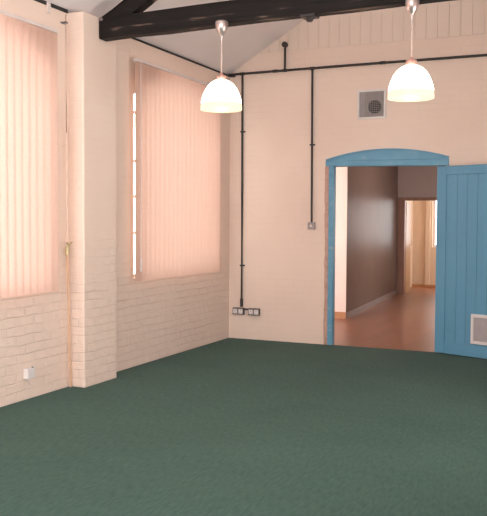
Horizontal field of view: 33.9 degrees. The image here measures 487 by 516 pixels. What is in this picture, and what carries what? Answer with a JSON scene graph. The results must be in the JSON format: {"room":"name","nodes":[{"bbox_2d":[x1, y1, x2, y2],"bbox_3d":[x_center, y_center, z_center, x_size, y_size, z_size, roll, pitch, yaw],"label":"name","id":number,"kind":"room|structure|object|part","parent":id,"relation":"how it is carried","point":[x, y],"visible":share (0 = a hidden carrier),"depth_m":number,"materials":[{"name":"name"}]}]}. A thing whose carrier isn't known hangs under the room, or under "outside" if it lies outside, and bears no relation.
{"room":"empty office room","nodes":[
{"label":"empty office room","id":0,"kind":"room"},
{"bbox_2d":[68,11,115,387],"bbox_3d":[-1.345,-0.490,7.147,0.168,3.256,0.508,1,3,24],"label":"wall pier","id":1,"kind":"object","parent":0,"point":[91,59],"visible":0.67,"depth_m":6.99,"materials":[{"name":"paint"}]},
{"bbox_2d":[0,0,229,406],"bbox_3d":[-3.066,-0.309,3.945,0.360,3.327,13.300,1,3,24],"label":"wall","id":2,"kind":"structure","parent":0,"point":[156,319],"depth_m":7.76,"materials":[{"name":"brick"}]},
{"bbox_2d":[23,367,34,384],"bbox_3d":[-1.732,0.962,6.487,0.049,0.155,0.104,1,3,24],"label":"junction box","id":3,"kind":"object","parent":2,"relation":"attached to","point":[28,373],"visible":1,"depth_m":6.45,"materials":[{"name":"white plastic"}]},
{"bbox_3d":[-1.716,0.933,6.469,0.005,0.086,0.086,1,3,24],"label":"box lid","id":4,"kind":"part","parent":3,"relation":"part of","materials":[{"name":"white plastic"}]},
{"bbox_2d":[0,9,58,298],"bbox_3d":[-1.995,-0.765,5.729,0.109,2.168,2.025,1,3,24],"label":"vertical blind","id":5,"kind":"object","parent":2,"relation":"attached to","point":[28,48],"visible":1,"depth_m":6.30,"materials":[{"name":"fabric"}]},
{"bbox_2d":[47,2,50,12],"bbox_3d":[-1.610,-2.069,6.611,0.015,0.087,0.040,1,3,24],"label":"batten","id":6,"kind":"object","parent":2,"relation":"attached to","point":[48,3],"visible":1,"depth_m":6.60,"materials":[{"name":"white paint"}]},
{"bbox_2d":[34,0,67,12],"bbox_3d":[-1.571,-2.103,6.636,0.076,0.031,0.411,1,3,24],"label":"wall plate","id":7,"kind":"object","parent":2,"relation":"on","point":[44,2],"depth_m":6.69,"materials":[{"name":"black metal"}]},
{"bbox_2d":[61,14,71,386],"bbox_3d":[-1.516,-0.471,6.872,0.061,3.198,0.089,1,3,24],"label":"pipe","id":8,"kind":"object","parent":2,"relation":"attached to","point":[65,22],"visible":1,"depth_m":6.87,"materials":[{"name":"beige metal"}]},
{"bbox_2d":[133,111,134,279],"bbox_3d":[-0.788,-0.862,8.743,0.160,2.100,1.805,1,3,24],"label":"window","id":9,"kind":"structure","parent":2,"relation":"in","point":[133,111],"depth_m":8.11,"materials":[{"name":"white paint"}]},
{"bbox_2d":[133,58,220,281],"bbox_3d":[-0.678,-0.889,8.621,0.137,2.168,1.889,1,3,24],"label":"vertical blind","id":10,"kind":"object","parent":2,"relation":"attached to","point":[178,144],"visible":0.92,"depth_m":8.46,"materials":[{"name":"fabric"}]},
{"bbox_2d":[45,0,303,73],"bbox_3d":[-0.756,-2.563,2.831,5.578,1.780,13.540,1,3,24],"label":"ceiling","id":11,"kind":"structure","parent":0,"point":[240,44],"depth_m":8.82,"materials":[{"name":"white paint"}]},
{"bbox_2d":[131,38,227,75],"bbox_3d":[-0.630,-2.195,8.757,0.052,0.031,2.143,1,3,24],"label":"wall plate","id":12,"kind":"object","parent":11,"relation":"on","point":[136,39],"depth_m":8.59,"materials":[{"name":"black metal"}]},
{"bbox_2d":[99,0,454,41],"bbox_3d":[0.799,-2.586,6.112,4.488,1.478,0.141,1,3,24],"label":"roof truss","id":13,"kind":"object","parent":11,"relation":"attached to","point":[128,19],"visible":0.97,"depth_m":6.55,"materials":[{"name":"black wood"}]},
{"bbox_2d":[201,20,241,112],"bbox_3d":[-0.178,-1.562,6.471,0.336,0.724,0.336,1,3,24],"label":"pendant lamp","id":14,"kind":"object","parent":13,"relation":"hanging from","point":[221,95],"visible":1,"depth_m":6.39,"materials":[{"name":"white glass"}]},
{"bbox_3d":[-0.179,-1.343,6.481,0.329,0.190,0.329,1,3,24],"label":"lamp shade","id":15,"kind":"part","parent":14,"relation":"part of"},
{"bbox_3d":[0.520,-1.880,6.278,0.120,0.049,0.115,1,3,24],"label":"rod plate","id":16,"kind":"part","parent":13,"relation":"part of","materials":[{"name":"black metal"}]},
{"bbox_2d":[387,0,433,101],"bbox_3d":[1.227,-1.536,5.840,0.336,0.736,0.336,1,3,24],"label":"pendant lamp","id":17,"kind":"object","parent":13,"relation":"hanging from","point":[411,82],"visible":1,"depth_m":5.76,"materials":[{"name":"white glass"}]},
{"bbox_3d":[1.226,-1.311,5.851,0.329,0.190,0.329,1,3,24],"label":"lamp shade","id":18,"kind":"part","parent":17,"relation":"part of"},
{"bbox_2d":[0,287,486,515],"bbox_3d":[0.556,1.152,7.755,6.720,0.100,23.100,1,3,24],"label":"floor","id":19,"kind":"structure","parent":0,"point":[228,426],"depth_m":5.50,"materials":[{"name":"green carpet"}]},
{"bbox_2d":[335,167,347,311],"bbox_3d":[0.777,-0.456,12.340,1.693,2.800,0.018,1,3,24],"label":"wall","id":20,"kind":"structure","parent":0,"point":[341,172],"depth_m":12.03,"materials":[{"name":"white paint"}]},
{"bbox_2d":[335,312,345,318],"bbox_3d":[0.762,0.845,12.383,1.692,0.100,0.016,1,3,24],"label":"baseboard","id":21,"kind":"structure","parent":20,"relation":"attached to","point":[341,315],"depth_m":12.06,"materials":[{"name":"brown wood"}]},
{"bbox_2d":[229,7,486,343],"bbox_3d":[1.955,-1.264,9.020,5.318,4.828,0.140,1,3,24],"label":"wall","id":22,"kind":"structure","parent":0,"point":[283,259],"depth_m":9.50,"materials":[{"name":"paint"}]},
{"bbox_2d":[233,307,244,314],"bbox_3d":[-0.062,0.656,9.904,0.146,0.086,0.050,1,3,24],"label":"double socket","id":23,"kind":"object","parent":22,"relation":"attached to","point":[236,310],"visible":1,"depth_m":9.88,"materials":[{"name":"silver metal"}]},
{"bbox_2d":[248,308,259,315],"bbox_3d":[0.130,0.661,9.818,0.146,0.086,0.050,1,3,24],"label":"double socket","id":24,"kind":"object","parent":22,"relation":"attached to","point":[251,311],"visible":1,"depth_m":9.80,"materials":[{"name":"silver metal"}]},
{"bbox_2d":[307,222,314,229],"bbox_3d":[0.804,-0.381,9.469,0.086,0.086,0.052,1,3,24],"label":"light switch","id":25,"kind":"object","parent":22,"relation":"attached to","point":[311,225],"visible":1,"depth_m":9.45,"materials":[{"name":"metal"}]},
{"bbox_2d":[228,41,486,309],"bbox_3d":[1.932,-0.921,8.934,4.634,3.228,0.059,1,3,24],"label":"conduit","id":26,"kind":"object","parent":22,"relation":"attached to","point":[284,44],"visible":1,"depth_m":9.46,"materials":[{"name":"black metal"}]},
{"bbox_2d":[357,89,385,119],"bbox_3d":[1.462,-1.755,9.130,0.330,0.330,0.021,1,3,24],"label":"air vent","id":27,"kind":"object","parent":22,"relation":"in","point":[371,104],"visible":1,"depth_m":9.13,"materials":[{"name":"white plastic"}]},
{"bbox_2d":[359,92,383,116],"bbox_3d":[1.461,-1.755,9.127,0.290,0.290,0.005,1,3,24],"label":"grille","id":28,"kind":"object","parent":27,"relation":"attached to","point":[371,104],"depth_m":9.13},
{"bbox_3d":[1.466,-1.755,9.139,0.290,0.290,0.002,1,3,24],"label":"plate","id":29,"kind":"part","parent":27,"relation":"part of","materials":[{"name":"white plastic"}]},
{"bbox_2d":[260,0,486,53],"bbox_3d":[1.962,-3.008,8.861,3.858,1.162,0.008,1,3,24],"label":"gable boarding","id":30,"kind":"object","parent":22,"relation":"attached to","point":[467,17],"visible":0.84,"depth_m":9.02,"materials":[{"name":"white wood"}]},
{"bbox_2d":[323,148,448,344],"bbox_3d":[1.646,-0.104,9.237,1.438,2.288,0.248,1,3,24],"label":"door frame","id":31,"kind":"structure","parent":22,"relation":"attached to","point":[386,157],"depth_m":9.36,"materials":[{"name":"blue paint"}]},
{"bbox_3d":[1.618,-1.171,9.096,1.410,0.120,0.004,1,3,24],"label":"arch panel","id":32,"kind":"part","parent":31,"relation":"part of","materials":[{"name":"blue paint"}]},
{"bbox_2d":[434,164,486,358],"bbox_3d":[2.555,0.040,8.444,0.066,2.054,1.211,-2,4,-44],"label":"door","id":33,"kind":"structure","parent":22,"relation":"in","point":[461,226],"depth_m":8.63,"materials":[{"name":"blue paint"}]},
{"bbox_3d":[2.555,1.006,8.486,0.040,0.121,0.963,-2,4,-44],"label":"rail","id":34,"kind":"part","parent":33,"relation":"part of","materials":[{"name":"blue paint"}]},
{"bbox_3d":[2.566,-0.938,8.398,0.040,0.095,0.963,-2,4,-44],"label":"rail","id":35,"kind":"part","parent":33,"relation":"part of","materials":[{"name":"blue paint"}]},
{"bbox_3d":[2.559,0.763,8.436,0.022,0.318,0.356,-2,4,-44],"label":"vent frame","id":36,"kind":"part","parent":33,"relation":"part of","materials":[{"name":"white plastic"}]},
{"bbox_2d":[473,317,486,341],"bbox_3d":[2.562,0.763,8.438,0.014,0.252,0.294,-2,4,-44],"label":"vent","id":37,"kind":"object","parent":33,"relation":"attached to","point":[479,323],"depth_m":8.48,"materials":[{"name":"grey metal"}]},
{"bbox_2d":[346,166,397,312],"bbox_3d":[2.276,-0.531,14.163,0.150,2.800,4.560,1,3,20],"label":"wall","id":38,"kind":"structure","parent":0,"point":[372,192],"depth_m":13.72,"materials":[{"name":"paint"}]},
{"bbox_2d":[346,290,396,318],"bbox_3d":[2.324,0.781,14.138,0.012,0.087,4.440,1,3,20],"label":"baseboard","id":39,"kind":"structure","parent":38,"relation":"attached to","point":[378,300],"depth_m":13.73,"materials":[{"name":"wood"}]},
{"bbox_2d":[406,201,413,286],"bbox_3d":[3.539,-0.679,17.594,0.120,2.800,2.580,1,3,24],"label":"wall","id":40,"kind":"structure","parent":0,"point":[411,202],"depth_m":18.02,"materials":[{"name":"beige paint"}]},
{"bbox_2d":[396,166,438,289],"bbox_3d":[4.357,-0.594,15.800,2.800,2.800,0.140,1,3,20],"label":"wall","id":41,"kind":"structure","parent":0,"point":[413,181],"depth_m":16.02,"materials":[{"name":"paint"}]},
{"bbox_2d":[405,202,411,292],"bbox_3d":[3.435,-0.225,16.633,0.094,1.862,0.720,1,3,19],"label":"door","id":42,"kind":"structure","parent":41,"relation":"in","point":[408,204],"depth_m":16.59,"materials":[{"name":"brown wood"}]},
{"bbox_2d":[397,197,436,293],"bbox_3d":[3.592,-0.238,16.095,0.955,1.955,0.168,1,3,20],"label":"door frame","id":43,"kind":"structure","parent":41,"relation":"attached to","point":[401,250],"depth_m":16.15,"materials":[{"name":"brown wood"}]},
{"bbox_2d":[412,201,435,284],"bbox_3d":[5.084,-0.675,17.678,2.630,2.800,0.300,1,3,24],"label":"wall","id":44,"kind":"structure","parent":0,"point":[424,253],"depth_m":18.04,"materials":[{"name":"white paint"}]},
{"bbox_2d":[412,284,434,287],"bbox_3d":[5.012,0.651,17.593,2.630,0.062,0.015,1,3,24],"label":"baseboard","id":45,"kind":"structure","parent":44,"relation":"attached to","point":[413,285],"depth_m":18.02,"materials":[{"name":"brown wood"}]},
{"bbox_2d":[433,201,435,246],"bbox_3d":[4.719,-0.835,17.857,0.950,1.200,0.060,1,3,24],"label":"window","id":46,"kind":"structure","parent":44,"relation":"in","point":[434,204],"depth_m":18.02,"materials":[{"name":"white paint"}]}
]}

